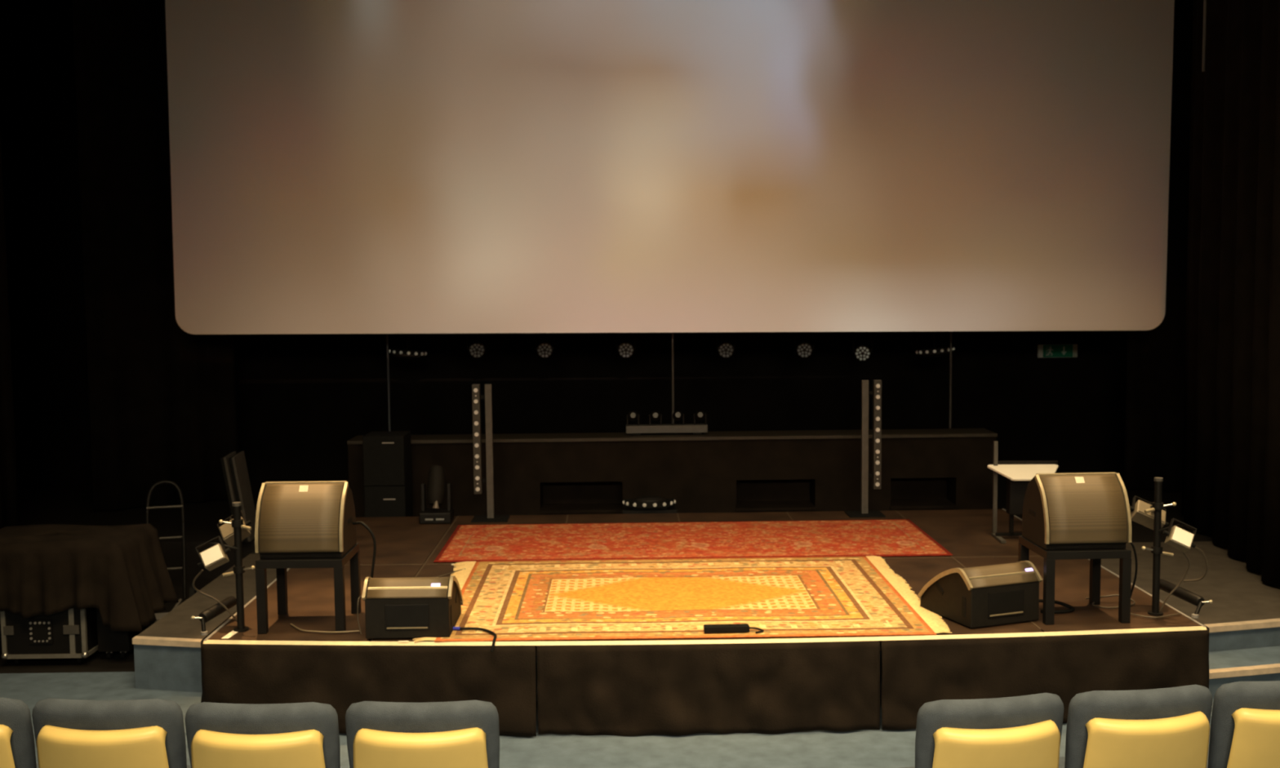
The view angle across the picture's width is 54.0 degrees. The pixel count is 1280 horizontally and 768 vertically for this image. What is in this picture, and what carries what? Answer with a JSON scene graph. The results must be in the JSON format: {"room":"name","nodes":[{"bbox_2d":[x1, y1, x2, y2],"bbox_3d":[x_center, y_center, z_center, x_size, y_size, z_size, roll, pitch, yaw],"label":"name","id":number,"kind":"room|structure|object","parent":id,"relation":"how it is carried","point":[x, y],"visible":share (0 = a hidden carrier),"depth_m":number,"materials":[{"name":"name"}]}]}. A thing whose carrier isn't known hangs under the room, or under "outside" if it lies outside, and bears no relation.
{"room":"theater auditorium","nodes":[
{"label":"theater auditorium","id":0,"kind":"room"},
{"bbox_2d":[0,0,44,492],"bbox_3d":[-7.044,-2.176,4.704,0.100,9.000,20.200,-1,4,-1],"label":"curtain","id":1,"kind":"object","parent":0,"point":[13,117],"depth_m":14.45,"materials":[{"name":"black fabric"}]},
{"bbox_2d":[21,0,1127,484],"bbox_3d":[0.246,-3.042,14.834,14.800,9.000,0.100,-1,4,-1],"label":"wall","id":2,"kind":"structure","parent":0,"point":[300,399],"depth_m":15.01,"materials":[{"name":"black paint"}]},
{"bbox_2d":[1037,344,1077,357],"bbox_3d":[4.993,-0.395,15.038,0.470,0.156,0.047,-1,4,-1],"label":"exit sign","id":3,"kind":"object","parent":2,"relation":"attached to","point":[1043,350],"visible":1,"depth_m":15.02,"materials":[{"name":"teal plastic"}]},
{"bbox_2d":[0,578,1213,767],"bbox_3d":[0.478,2.424,3.328,14.800,0.100,16.500,-1,4,-1],"label":"floor","id":4,"kind":"structure","parent":0,"point":[867,748],"depth_m":7.25,"materials":[{"name":"blue carpet"}]},
{"bbox_2d":[0,697,38,767],"bbox_3d":[-2.845,1.758,5.493,0.630,0.952,0.678,0,5,4],"label":"seat","id":5,"kind":"object","parent":4,"relation":"on","point":[17,746],"visible":0.93,"depth_m":5.22,"materials":[{"name":"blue fabric"}]},
{"bbox_2d":[0,607,97,665],"bbox_3d":[-4.177,1.710,9.095,0.606,0.511,0.643,-1,4,-1],"label":"flight case","id":6,"kind":"object","parent":4,"relation":"on","point":[72,633],"visible":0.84,"depth_m":8.80,"materials":[{"name":"black paint"}]},
{"bbox_3d":[-4.181,1.273,9.073,0.980,0.352,0.560,-1,4,-1],"label":"chest","id":7,"kind":"object","parent":6,"relation":"on","visible":0},
{"bbox_2d":[0,523,178,631],"bbox_3d":[-4.138,1.387,9.082,1.389,0.637,0.866,-1,4,-1],"label":"cloth","id":8,"kind":"object","parent":7,"relation":"on","point":[121,571],"visible":1,"depth_m":8.72,"materials":[{"name":"black fabric"}]},
{"bbox_2d":[31,697,191,767],"bbox_3d":[-2.201,1.755,5.453,0.630,0.952,0.678,0,4,3],"label":"seat","id":9,"kind":"object","parent":4,"relation":"on","point":[148,733],"visible":1,"depth_m":5.14,"materials":[{"name":"blue fabric"}]},
{"bbox_2d":[96,608,154,659],"bbox_3d":[-3.748,1.705,9.174,0.220,0.500,0.500,-1,4,-1],"label":"flight case","id":10,"kind":"object","parent":4,"relation":"on","point":[109,642],"visible":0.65,"depth_m":8.93,"materials":[{"name":"black paint"}]},
{"bbox_2d":[145,480,195,621],"bbox_3d":[-3.866,1.341,10.227,0.440,1.063,0.463,-2,5,-16],"label":"hand truck","id":11,"kind":"object","parent":4,"relation":"on","point":[192,591],"visible":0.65,"depth_m":10.33,"materials":[{"name":"black paint"}]},
{"bbox_2d":[172,598,182,609],"bbox_3d":[-3.436,1.799,9.146,0.066,0.315,0.704,-1,4,-1],"label":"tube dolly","id":12,"kind":"object","parent":4,"relation":"on","point":[180,600],"visible":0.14,"depth_m":9.39,"materials":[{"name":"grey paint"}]},
{"bbox_2d":[185,702,340,767],"bbox_3d":[-1.544,1.754,5.388,0.630,0.952,0.678,0,4,2],"label":"seat","id":13,"kind":"object","parent":4,"relation":"on","point":[306,735],"visible":1,"depth_m":5.08,"materials":[{"name":"blue fabric"}]},
{"bbox_2d":[345,700,499,767],"bbox_3d":[-0.891,1.748,5.388,0.630,0.952,0.678,-1,4,0],"label":"seat","id":14,"kind":"object","parent":4,"relation":"on","point":[464,734],"visible":1,"depth_m":5.08,"materials":[{"name":"blue fabric"}]},
{"bbox_2d":[203,508,1206,704],"bbox_3d":[0.378,1.615,9.452,6.000,0.554,4.161,-1,4,-1],"label":"stage platform","id":15,"kind":"object","parent":4,"relation":"on","point":[406,547],"depth_m":8.85,"materials":[{"name":"wood"}]},
{"bbox_2d":[191,595,236,635],"bbox_3d":[-2.634,1.429,7.772,0.110,0.150,0.406,0,5,10],"label":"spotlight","id":16,"kind":"object","parent":15,"relation":"on","point":[209,614],"visible":1,"depth_m":7.70,"materials":[{"name":"black paint"}]},
{"bbox_2d":[192,568,236,621],"bbox_3d":[-2.601,1.301,7.699,0.130,0.394,0.269,3,6,41],"label":"cable","id":17,"kind":"object","parent":15,"relation":"on","point":[202,571],"visible":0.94,"depth_m":7.69,"materials":[{"name":"brown plastic"}]},
{"bbox_2d":[231,502,248,632],"bbox_3d":[-2.443,1.113,7.658,0.090,0.790,0.090,-1,4,-1],"label":"stand","id":18,"kind":"object","parent":15,"relation":"on","point":[241,627],"visible":1,"depth_m":7.65,"materials":[{"name":"black paint"}]},
{"bbox_2d":[195,535,237,571],"bbox_3d":[-2.528,1.016,7.526,0.245,0.205,0.154,-2,5,-23],"label":"box light","id":19,"kind":"object","parent":18,"relation":"attached to","point":[215,556],"visible":1,"depth_m":7.49,"materials":[{"name":"black paint"}]},
{"bbox_2d":[217,510,251,546],"bbox_3d":[-2.510,0.905,7.814,0.179,0.216,0.317,-5,6,-42],"label":"box light","id":20,"kind":"object","parent":18,"relation":"attached to","point":[226,531],"visible":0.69,"depth_m":7.80,"materials":[{"name":"black paint"}]},
{"bbox_2d":[218,519,252,530],"bbox_3d":[-2.451,0.852,7.635,0.197,0.067,0.074,-1,4,-1],"label":"clamp","id":21,"kind":"object","parent":18,"relation":"attached to","point":[239,523],"visible":1,"depth_m":7.61,"materials":[{"name":"silver metal"}]},
{"bbox_2d":[222,564,254,577],"bbox_3d":[-2.438,1.136,7.657,0.197,0.067,0.074,-1,4,-1],"label":"clamp","id":22,"kind":"object","parent":18,"relation":"attached to","point":[237,570],"visible":1,"depth_m":7.63,"materials":[{"name":"metal"}]},
{"bbox_2d":[255,542,361,634],"bbox_3d":[-2.057,1.266,7.837,0.524,0.450,0.500,-1,4,-1],"label":"side table","id":23,"kind":"object","parent":15,"relation":"on","point":[281,565],"visible":0.83,"depth_m":7.60,"materials":[{"name":"black paint"}]},
{"bbox_2d":[254,480,356,559],"bbox_3d":[-2.058,0.821,7.786,0.524,0.442,0.472,-1,4,-1],"label":"stage monitor","id":24,"kind":"object","parent":23,"relation":"on","point":[294,519],"visible":1,"depth_m":7.60,"materials":[{"name":"metal"}]},
{"bbox_2d":[347,516,351,524],"bbox_3d":[-1.811,0.850,7.843,0.006,0.030,0.110,-1,4,-1],"label":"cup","id":25,"kind":"object","parent":24,"relation":"on","point":[349,518],"depth_m":7.83,"materials":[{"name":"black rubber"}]},
{"bbox_2d":[290,623,359,633],"bbox_3d":[-1.946,1.493,7.643,0.499,0.010,0.111,1,5,20],"label":"cable","id":26,"kind":"object","parent":15,"relation":"on","point":[293,625],"visible":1,"depth_m":7.59,"materials":[{"name":"brown plastic"}]},
{"bbox_2d":[352,521,376,577],"bbox_3d":[-1.631,1.162,7.989,0.312,0.623,0.201,-5,6,-44],"label":"cable","id":27,"kind":"object","parent":15,"relation":"on","point":[362,523],"visible":0.51,"depth_m":7.85,"materials":[{"name":"black rubber"}]},
{"bbox_2d":[200,610,536,736],"bbox_3d":[-1.775,1.800,7.489,2.279,0.533,0.708,1,5,23],"label":"stage skirt","id":28,"kind":"object","parent":15,"relation":"attached to","point":[340,677],"visible":0.68,"depth_m":7.38,"materials":[{"name":"black fabric"}]},
{"bbox_2d":[356,568,465,634],"bbox_3d":[-1.573,1.323,8.406,0.206,0.229,1.772,0,5,13],"label":"cable","id":29,"kind":"object","parent":15,"relation":"on","point":[464,568],"visible":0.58,"depth_m":7.53,"materials":[{"name":"brown plastic"}]},
{"bbox_2d":[361,575,463,639],"bbox_3d":[-1.382,1.320,7.702,0.524,0.350,0.562,-1,4,-1],"label":"floor monitor","id":30,"kind":"object","parent":15,"relation":"on","point":[407,607],"visible":1,"depth_m":7.44,"materials":[{"name":"metal"}]},
{"bbox_2d":[366,577,449,599],"bbox_3d":[-1.382,1.282,7.699,0.472,0.263,0.554,-1,4,-1],"label":"grille","id":31,"kind":"object","parent":30,"relation":"attached to","point":[407,588],"depth_m":7.46,"materials":[{"name":"grey metal"}]},
{"bbox_2d":[418,465,453,524],"bbox_3d":[-1.810,0.976,11.162,0.280,0.502,0.264,-1,4,-1],"label":"lamp","id":32,"kind":"object","parent":15,"relation":"on","point":[436,478],"visible":1,"depth_m":11.11,"materials":[{"name":"black paint"}]},
{"bbox_2d":[459,627,497,652],"bbox_3d":[-0.936,1.512,7.484,0.121,0.072,0.384,-4,6,-39],"label":"cable","id":33,"kind":"object","parent":15,"relation":"on","point":[460,628],"visible":1,"depth_m":7.53,"materials":[{"name":"black rubber"}]},
{"bbox_2d":[453,626,460,631],"bbox_3d":[-1.114,1.479,7.600,0.058,0.023,0.022,1,5,14],"label":"plug","id":34,"kind":"object","parent":33,"relation":"attached to","point":[454,628],"visible":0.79,"depth_m":7.59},
{"bbox_2d":[471,384,510,522],"bbox_3d":[-1.345,0.608,11.233,0.320,1.215,0.280,-1,4,-1],"label":"tower","id":35,"kind":"object","parent":15,"relation":"on","point":[476,397],"visible":1,"depth_m":11.21,"materials":[{"name":"black metal"}]},
{"bbox_2d":[412,555,951,642],"bbox_3d":[0.240,1.390,8.468,3.247,0.059,2.133,-1,4,-1],"label":"rug","id":36,"kind":"object","parent":15,"relation":"on","point":[664,598],"depth_m":8.28,"materials":[{"name":"fabric"}]},
{"bbox_2d":[433,519,952,562],"bbox_3d":[0.399,1.268,10.279,3.945,0.014,1.460,-1,4,-1],"label":"rug","id":37,"kind":"object","parent":15,"relation":"on","point":[871,537],"visible":1,"depth_m":10.20,"materials":[{"name":"red fabric"}]},
{"bbox_2d":[537,641,879,736],"bbox_3d":[0.406,1.790,7.348,2.011,0.533,0.081,-1,4,-1],"label":"stage skirt","id":38,"kind":"object","parent":15,"relation":"hanging from","point":[766,688],"visible":1,"depth_m":7.36,"materials":[{"name":"black fabric"}]},
{"bbox_2d":[844,379,885,517],"bbox_3d":[2.019,0.572,11.283,0.320,1.215,0.280,-1,4,-1],"label":"tower","id":39,"kind":"object","parent":15,"relation":"on","point":[877,384],"visible":1,"depth_m":11.26,"materials":[{"name":"black metal"}]},
{"bbox_2d":[917,560,1042,628],"bbox_3d":[2.121,1.273,7.867,0.524,0.350,0.562,-2,5,-21],"label":"floor monitor","id":40,"kind":"object","parent":15,"relation":"on","point":[977,597],"visible":1,"depth_m":7.65,"materials":[{"name":"metal"}]},
{"bbox_2d":[960,561,1039,588],"bbox_3d":[2.120,1.235,7.864,0.472,0.263,0.554,-2,5,-21],"label":"grille","id":41,"kind":"object","parent":40,"relation":"attached to","point":[1020,575],"depth_m":7.64,"materials":[{"name":"grey metal"}]},
{"bbox_2d":[987,441,1057,543],"bbox_3d":[3.123,0.865,10.149,0.575,0.780,0.340,0,4,2],"label":"table","id":42,"kind":"object","parent":15,"relation":"on","point":[1018,474],"visible":0.67,"depth_m":10.18,"materials":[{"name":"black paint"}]},
{"bbox_2d":[881,604,1209,729],"bbox_3d":[2.546,1.756,7.520,2.209,0.533,0.589,-2,5,-21],"label":"stage skirt","id":43,"kind":"object","parent":15,"relation":"hanging from","point":[915,673],"visible":0.65,"depth_m":7.43,"materials":[{"name":"black fabric"}]},
{"bbox_2d":[1039,599,1074,613],"bbox_3d":[2.619,1.410,8.026,0.258,0.042,0.300,-1,4,-1],"label":"cable","id":44,"kind":"object","parent":15,"relation":"on","point":[1071,609],"visible":0.58,"depth_m":7.93,"materials":[{"name":"black rubber"}]},
{"bbox_2d":[1017,535,1131,624],"bbox_3d":[2.712,1.216,7.878,0.524,0.450,0.500,-1,4,-2],"label":"side table","id":45,"kind":"object","parent":15,"relation":"on","point":[1124,555],"visible":0.73,"depth_m":7.64,"materials":[{"name":"black paint"}]},
{"bbox_2d":[1022,472,1131,550],"bbox_3d":[2.705,0.772,7.827,0.524,0.442,0.472,-1,4,-2],"label":"stage monitor","id":46,"kind":"object","parent":45,"relation":"on","point":[1068,510],"visible":1,"depth_m":7.65,"materials":[{"name":"metal"}]},
{"bbox_2d":[1085,594,1135,608],"bbox_3d":[3.017,1.394,8.062,0.301,0.052,0.216,1,5,21],"label":"cable","id":47,"kind":"object","parent":15,"relation":"on","point":[1113,595],"visible":0.77,"depth_m":8.05,"materials":[{"name":"brown plastic"}]},
{"bbox_2d":[1129,542,1137,597],"bbox_3d":[3.007,1.133,7.911,0.232,0.585,0.134,-1,4,-1],"label":"cable","id":48,"kind":"object","parent":15,"relation":"on","point":[1131,543],"visible":0.39,"depth_m":7.88,"materials":[{"name":"black rubber"}]},
{"bbox_2d":[1147,477,1163,616],"bbox_3d":[3.218,1.010,7.825,0.090,0.860,0.090,-1,4,-1],"label":"stand","id":49,"kind":"object","parent":15,"relation":"on","point":[1155,611],"visible":1,"depth_m":7.81,"materials":[{"name":"black paint"}]},
{"bbox_2d":[1129,495,1168,529],"bbox_3d":[3.240,0.840,8.039,0.226,0.216,0.364,3,6,37],"label":"box light","id":50,"kind":"object","parent":49,"relation":"attached to","point":[1139,516],"visible":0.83,"depth_m":8.03,"materials":[{"name":"black paint"}]},
{"bbox_2d":[1142,545,1173,556],"bbox_3d":[3.213,1.038,7.824,0.197,0.067,0.074,-1,4,-1],"label":"clamp","id":51,"kind":"object","parent":49,"relation":"attached to","point":[1157,550],"visible":1,"depth_m":7.80,"materials":[{"name":"black metal"}]},
{"bbox_2d":[1144,502,1176,513],"bbox_3d":[3.221,0.764,7.803,0.197,0.067,0.074,-1,4,-1],"label":"clamp","id":52,"kind":"object","parent":49,"relation":"attached to","point":[1155,506],"visible":1,"depth_m":7.78,"materials":[{"name":"silver metal"}]},
{"bbox_2d":[1157,518,1196,552],"bbox_3d":[3.266,0.923,7.672,0.232,0.205,0.184,2,5,33],"label":"box light","id":53,"kind":"object","parent":49,"relation":"attached to","point":[1181,540],"visible":1,"depth_m":7.62,"materials":[{"name":"black paint"}]},
{"bbox_2d":[1183,546,1208,582],"bbox_3d":[3.477,1.123,7.836,0.120,0.281,0.235,0,5,12],"label":"cable","id":54,"kind":"object","parent":53,"relation":"hanging from","point":[1196,548],"visible":0.92,"depth_m":7.82,"materials":[{"name":"brown plastic"}]},
{"bbox_2d":[1130,613,1180,617],"bbox_3d":[3.185,1.432,7.785,0.348,0.010,0.113,0,5,6],"label":"cable","id":55,"kind":"object","parent":15,"relation":"on","point":[1167,615],"visible":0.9,"depth_m":7.76,"materials":[{"name":"brown plastic"}]},
{"bbox_2d":[1159,551,1190,611],"bbox_3d":[3.332,1.218,7.823,0.097,0.423,0.155,-3,5,-32],"label":"cable","id":56,"kind":"object","parent":15,"relation":"on","point":[1184,553],"visible":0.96,"depth_m":7.82,"materials":[{"name":"brown plastic"}]},
{"bbox_2d":[1160,579,1213,618],"bbox_3d":[3.465,1.362,7.991,0.147,0.138,0.503,-1,4,-4],"label":"bar","id":57,"kind":"object","parent":15,"relation":"on","point":[1180,593],"visible":0.94,"depth_m":7.92,"materials":[{"name":"black paint"}]},
{"bbox_2d":[900,693,1063,767],"bbox_3d":[1.409,1.727,5.370,0.630,0.952,0.678,-1,5,-9],"label":"seat","id":58,"kind":"object","parent":4,"relation":"on","point":[1022,731],"visible":1,"depth_m":5.05,"materials":[{"name":"blue fabric"}]},
{"bbox_2d":[1058,684,1212,767],"bbox_3d":[2.062,1.713,5.460,0.630,0.952,0.678,-1,5,-8],"label":"seat","id":59,"kind":"object","parent":4,"relation":"on","point":[1169,727],"visible":0.98,"depth_m":5.15,"materials":[{"name":"blue fabric"}]},
{"bbox_2d":[1206,680,1279,767],"bbox_3d":[2.712,1.699,5.560,0.630,0.952,0.678,-1,5,-8],"label":"seat","id":60,"kind":"object","parent":4,"relation":"on","point":[1245,729],"visible":0.94,"depth_m":5.24,"materials":[{"name":"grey fabric"}]},
{"bbox_2d":[17,471,1279,646],"bbox_3d":[0.246,1.560,11.543,14.600,0.340,7.180,-1,4,-1],"label":"floor","id":61,"kind":"structure","parent":0,"point":[1237,593],"depth_m":10.77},
{"bbox_2d":[220,451,244,542],"bbox_3d":[-3.679,1.026,11.456,0.160,0.799,0.344,-1,4,-1],"label":"leaning board","id":62,"kind":"object","parent":61,"relation":"on","point":[224,460],"visible":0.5,"depth_m":11.30,"materials":[{"name":"black wood"}]},
{"bbox_2d":[228,451,256,542],"bbox_3d":[-3.609,1.024,11.469,0.160,0.799,0.344,-1,4,-1],"label":"leaning board","id":63,"kind":"object","parent":61,"relation":"on","point":[240,476],"visible":0.89,"depth_m":11.40,"materials":[{"name":"black wood"}]},
{"bbox_2d":[362,431,413,517],"bbox_3d":[-2.365,0.928,11.807,0.380,0.930,0.412,-1,4,-1],"label":"base cabinet","id":64,"kind":"object","parent":61,"relation":"on","point":[387,455],"visible":0.92,"depth_m":11.61,"materials":[{"name":"black wood"}]},
{"bbox_2d":[386,334,391,431],"bbox_3d":[-2.685,-0.013,13.420,0.024,2.560,0.024,-1,4,-1],"label":"pole","id":65,"kind":"object","parent":61,"relation":"on","point":[387,335],"visible":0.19,"depth_m":13.41,"materials":[{"name":"grey metal"}]},
{"bbox_2d":[622,503,676,514],"bbox_3d":[0.089,1.262,11.783,0.500,0.220,0.350,-1,4,-1],"label":"equipment box","id":66,"kind":"object","parent":61,"relation":"on","point":[673,509],"visible":0.21,"depth_m":11.60,"materials":[{"name":"black paint"}]},
{"bbox_2d":[622,496,675,510],"bbox_3d":[0.087,1.100,11.622,0.496,0.123,0.211,-1,4,-1],"label":"stage light","id":67,"kind":"object","parent":66,"relation":"on","point":[642,503],"visible":1,"depth_m":11.57,"materials":[{"name":"black metal"}]},
{"bbox_2d":[671,333,674,424],"bbox_3d":[0.335,0.009,12.767,0.022,2.560,0.022,-1,4,-1],"label":"pole","id":68,"kind":"object","parent":61,"relation":"on","point":[673,366],"visible":0.19,"depth_m":12.76,"materials":[{"name":"black metal"}]},
{"bbox_2d":[132,617,1279,655],"bbox_3d":[2.168,1.623,8.520,11.006,0.038,0.958,-1,5,-7],"label":"trim","id":69,"kind":"structure","parent":61,"relation":"attached to","point":[1271,623],"depth_m":8.29,"materials":[{"name":"brown wood"}]},
{"bbox_2d":[133,626,1279,702],"bbox_3d":[2.170,1.795,8.527,11.001,0.306,0.899,-1,5,-7],"label":"trim","id":70,"kind":"structure","parent":61,"relation":"attached to","point":[166,668],"depth_m":8.29,"materials":[{"name":"blue carpet"}]},
{"bbox_2d":[949,332,951,428],"bbox_3d":[3.339,-0.079,13.510,0.024,2.560,0.024,-1,4,-1],"label":"pole","id":71,"kind":"object","parent":61,"relation":"on","point":[950,355],"visible":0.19,"depth_m":13.51,"materials":[{"name":"grey metal"}]},
{"bbox_2d":[1181,0,1279,586],"bbox_3d":[4.882,-2.848,10.132,0.131,8.540,3.520,0,5,10],"label":"curtain","id":72,"kind":"object","parent":61,"relation":"on","point":[1231,468],"visible":0.97,"depth_m":10.31,"materials":[{"name":"black fabric"}]},
{"bbox_2d":[347,436,996,517],"bbox_3d":[0.325,0.922,12.437,6.300,0.790,0.400,-1,4,-1],"label":"wall","id":73,"kind":"structure","parent":0,"point":[701,476],"depth_m":12.24,"materials":[{"name":"black wood"}]},
{"bbox_2d":[539,509,622,513],"bbox_3d":[-0.568,1.238,12.230,0.820,0.030,0.035,-1,4,-1],"label":"trim","id":74,"kind":"structure","parent":73,"relation":"attached to","point":[560,511],"depth_m":12.21,"materials":[{"name":"black wood"}]},
{"bbox_2d":[346,428,997,444],"bbox_3d":[0.322,0.514,12.405,6.300,0.030,0.460,-1,4,-1],"label":"trim","id":75,"kind":"structure","parent":73,"relation":"on","point":[930,433],"depth_m":12.26,"materials":[{"name":"black wood"}]},
{"bbox_2d":[626,410,707,435],"bbox_3d":[0.262,0.380,12.394,0.800,0.235,0.130,-1,4,-1],"label":"bar","id":76,"kind":"object","parent":75,"relation":"on","point":[696,428],"visible":1,"depth_m":12.34,"materials":[{"name":"black metal"}]},
{"bbox_2d":[735,506,817,511],"bbox_3d":[1.327,1.218,12.258,0.790,0.030,0.035,-1,4,-1],"label":"trim","id":77,"kind":"structure","parent":73,"relation":"attached to","point":[758,508],"depth_m":12.24,"materials":[{"name":"black wood"}]},
{"bbox_2d":[889,504,957,509],"bbox_3d":[2.771,1.202,12.280,0.660,0.030,0.035,-1,4,-1],"label":"trim","id":78,"kind":"structure","parent":73,"relation":"attached to","point":[891,507],"depth_m":12.26,"materials":[{"name":"black wood"}]},
{"bbox_2d":[1208,645,1279,697],"bbox_3d":[5.185,1.831,8.566,3.602,0.170,0.452,-2,5,-17],"label":"step","id":79,"kind":"structure","parent":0,"point":[1267,655],"depth_m":8.12,"materials":[{"name":"blue carpet"}]},
{"bbox_2d":[1208,663,1279,679],"bbox_3d":[5.188,1.777,8.366,3.513,0.038,0.144,-2,5,-17],"label":"trim","id":80,"kind":"structure","parent":79,"relation":"attached to","point":[1274,668],"depth_m":7.94,"materials":[{"name":"brown wood"}]},
{"bbox_3d":[0.362,-6.789,4.410,15.000,0.100,20.300,-1,4,-1],"label":"ceiling","id":81,"kind":"structure","parent":0,"visible":0},
{"bbox_2d":[164,0,1175,335],"bbox_3d":[0.316,-3.898,12.165,9.755,6.806,0.130,0,4,-1],"label":"projection screen","id":82,"kind":"object","parent":81,"relation":"hanging from","point":[336,166],"visible":1,"depth_m":12.25,"materials":[{"name":"fabric"}]},
{"bbox_2d":[1201,0,1206,71],"bbox_3d":[4.583,-4.859,10.096,0.024,4.620,0.024,-1,4,-1],"label":"pipe","id":83,"kind":"object","parent":81,"relation":"hanging from","point":[1205,1],"visible":1,"depth_m":10.25,"materials":[{"name":"grey metal"}]},
{"bbox_3d":[0.256,-4.102,13.447,8.400,6.670,0.060,-1,4,-1],"label":"pipe","id":84,"kind":"object","parent":81,"relation":"hanging from","visible":0},
{"bbox_2d":[388,333,426,359],"bbox_3d":[-2.508,-0.516,13.454,0.426,0.495,0.184,-1,4,-1],"label":"stage light","id":85,"kind":"object","parent":84,"relation":"hanging from","point":[406,353],"visible":0.93,"depth_m":13.41,"materials":[{"name":"black metal"}]},
{"bbox_2d":[466,333,486,357],"bbox_3d":[-1.770,-0.518,13.604,0.213,0.461,0.242,-1,5,-9],"label":"lamp","id":86,"kind":"object","parent":84,"relation":"hanging from","point":[477,349],"visible":0.84,"depth_m":13.52,"materials":[{"name":"black metal"}]},
{"bbox_2d":[534,333,554,357],"bbox_3d":[-1.035,-0.522,13.616,0.213,0.469,0.242,-1,5,-5],"label":"lamp","id":87,"kind":"object","parent":84,"relation":"hanging from","point":[544,349],"visible":0.84,"depth_m":13.53,"materials":[{"name":"black metal"}]},
{"bbox_2d":[616,333,635,357],"bbox_3d":[-0.154,-0.527,13.630,0.213,0.478,0.242,-1,4,-1],"label":"lamp","id":88,"kind":"object","parent":84,"relation":"hanging from","point":[625,349],"visible":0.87,"depth_m":13.54,"materials":[{"name":"black metal"}]},
{"bbox_2d":[715,333,735,358],"bbox_3d":[0.929,-0.533,13.646,0.213,0.490,0.242,0,4,2],"label":"lamp","id":89,"kind":"object","parent":84,"relation":"hanging from","point":[726,349],"visible":0.83,"depth_m":13.56,"materials":[{"name":"black metal"}]},
{"bbox_2d":[794,332,814,358],"bbox_3d":[1.787,-0.538,13.659,0.213,0.499,0.242,0,5,7],"label":"lamp","id":90,"kind":"object","parent":84,"relation":"hanging from","point":[804,349],"visible":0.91,"depth_m":13.57,"materials":[{"name":"black metal"}]},
{"bbox_2d":[853,332,872,360],"bbox_3d":[2.424,-0.524,13.669,0.213,0.540,0.242,0,5,11],"label":"lamp","id":91,"kind":"object","parent":84,"relation":"hanging from","point":[862,353],"visible":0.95,"depth_m":13.59,"materials":[{"name":"black metal"}]},
{"bbox_2d":[915,332,955,356],"bbox_3d":[3.196,-0.538,13.542,0.426,0.495,0.184,-1,4,-1],"label":"stage light","id":92,"kind":"object","parent":84,"relation":"hanging from","point":[940,351],"visible":0.96,"depth_m":13.50,"materials":[{"name":"black metal"}]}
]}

